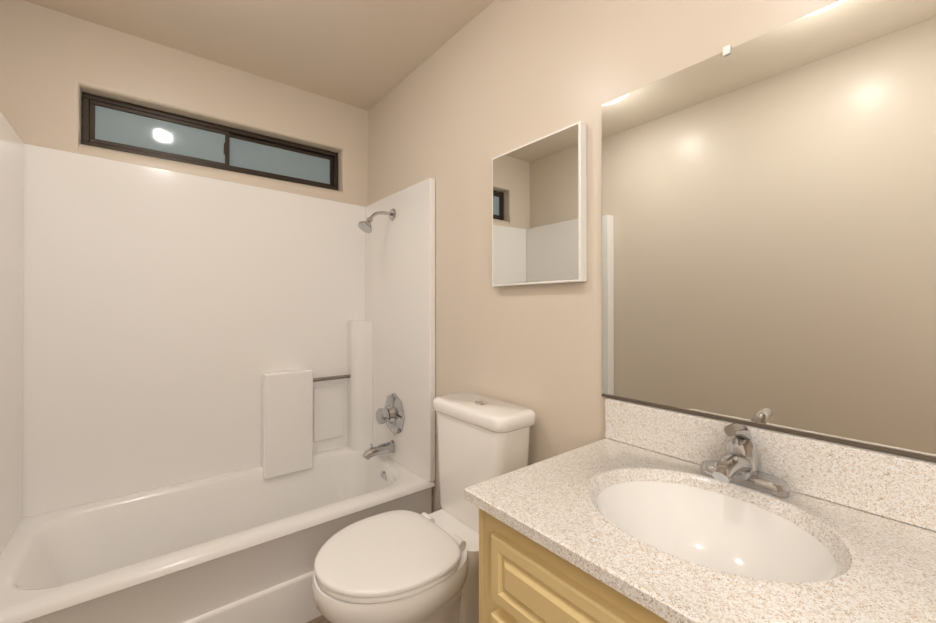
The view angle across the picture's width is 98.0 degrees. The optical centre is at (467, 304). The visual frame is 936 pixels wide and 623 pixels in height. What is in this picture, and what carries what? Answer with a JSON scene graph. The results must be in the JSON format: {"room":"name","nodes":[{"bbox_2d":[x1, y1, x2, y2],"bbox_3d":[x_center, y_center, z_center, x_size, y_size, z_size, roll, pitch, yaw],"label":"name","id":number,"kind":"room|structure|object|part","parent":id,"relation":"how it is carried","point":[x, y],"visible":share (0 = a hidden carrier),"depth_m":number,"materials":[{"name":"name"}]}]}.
{"room":"bathroom","nodes":[
{"label":"bathroom","id":0,"kind":"room"},
{"bbox_2d":[0,0,367,206],"bbox_3d":[-1.088,0.028,1.806,1.320,2.130,0.120,0,0,-39],"label":"wall","id":1,"kind":"structure","parent":0,"point":[54,64],"depth_m":1.60,"materials":[{"name":"paint"}]},
{"bbox_2d":[82,92,337,189],"bbox_3d":[-1.075,-0.694,1.843,0.979,0.201,0.044,0,0,-39],"label":"window","id":2,"kind":"structure","parent":1,"relation":"in","point":[112,124],"depth_m":1.76,"materials":[{"name":"brown metal"}]},
{"bbox_2d":[24,0,493,110],"bbox_3d":[-0.117,-1.093,0.592,1.560,0.100,3.240,0,0,-39],"label":"ceiling","id":3,"kind":"structure","parent":0,"point":[367,55],"depth_m":1.55,"materials":[{"name":"paint"}]},
{"bbox_2d":[306,615,328,622],"bbox_3d":[-0.117,1.115,0.580,1.560,0.145,3.240,0,0,-39],"label":"floor","id":4,"kind":"structure","parent":0,"point":[321,619],"depth_m":1.34,"materials":[{"name":"wood"}]},
{"bbox_2d":[0,111,434,622],"bbox_3d":[-0.848,0.251,1.503,1.316,1.591,0.648,0,0,-39],"label":"shower","id":5,"kind":"object","parent":4,"relation":"on","point":[217,396],"visible":0.94,"depth_m":1.58,"materials":[{"name":"white plastic"}]},
{"bbox_3d":[-0.407,0.659,1.840,0.147,0.068,0.060,0,0,-39],"label":"spout","id":6,"kind":"part","parent":5,"relation":"part of","materials":[{"name":"silver metal"}]},
{"bbox_2d":[312,392,535,622],"bbox_3d":[-0.129,0.676,1.148,0.597,0.737,0.352,0,0,-39],"label":"toilet","id":7,"kind":"object","parent":4,"relation":"on","point":[400,566],"visible":0.92,"depth_m":1.12,"materials":[{"name":"white ceramic"}]},
{"bbox_3d":[-0.221,0.665,1.075,0.346,0.014,0.346,0,0,-39],"label":"seat","id":8,"kind":"part","parent":7,"relation":"part of","materials":[{"name":"white plastic"}]},
{"bbox_3d":[0.040,0.514,1.283,0.140,0.322,0.326,0,0,-39],"label":"tank","id":9,"kind":"part","parent":7,"relation":"part of","materials":[{"name":"white ceramic"}]},
{"bbox_3d":[0.041,0.334,1.285,0.162,0.042,0.352,0,0,-39],"label":"lid","id":10,"kind":"part","parent":7,"relation":"part of","materials":[{"name":"white ceramic"}]},
{"bbox_2d":[464,398,935,622],"bbox_3d":[0.410,0.629,0.590,0.482,0.825,0.761,0,0,-39],"label":"bathroom vanity","id":11,"kind":"object","parent":4,"relation":"on","point":[640,513],"visible":1,"depth_m":0.66,"materials":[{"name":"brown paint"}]},
{"bbox_2d":[700,423,789,497],"bbox_3d":[0.484,0.276,0.741,0.136,0.118,0.144,0,0,-39],"label":"faucet","id":12,"kind":"object","parent":11,"relation":"on","point":[738,460],"depth_m":0.75,"materials":[{"name":"silver metal"}]},
{"bbox_2d":[368,0,839,512],"bbox_3d":[0.447,0.024,1.034,0.120,2.130,3.240,0,0,-39],"label":"wall","id":13,"kind":"structure","parent":0,"point":[454,115],"depth_m":1.27,"materials":[{"name":"paint"}]},
{"bbox_2d":[492,121,586,286],"bbox_3d":[0.199,-0.273,1.224,0.029,0.427,0.352,0,0,-39],"label":"upper cabinet","id":14,"kind":"object","parent":13,"relation":"attached to","point":[539,210],"visible":0.96,"depth_m":1.18,"materials":[{"name":"white mirror"}]},
{"bbox_2d":[602,0,935,461],"bbox_3d":[0.589,-0.145,0.749,0.010,0.761,0.775,0,0,-39],"label":"mirror","id":15,"kind":"object","parent":13,"relation":"attached to","point":[769,230],"visible":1,"depth_m":0.75,"materials":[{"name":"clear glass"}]},
{"bbox_2d":[605,398,935,530],"bbox_3d":[0.590,0.286,0.735,0.021,0.098,0.761,0,0,-39],"label":"backsplash","id":16,"kind":"structure","parent":13,"relation":"attached to","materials":[{"name":"stone"}]}
]}

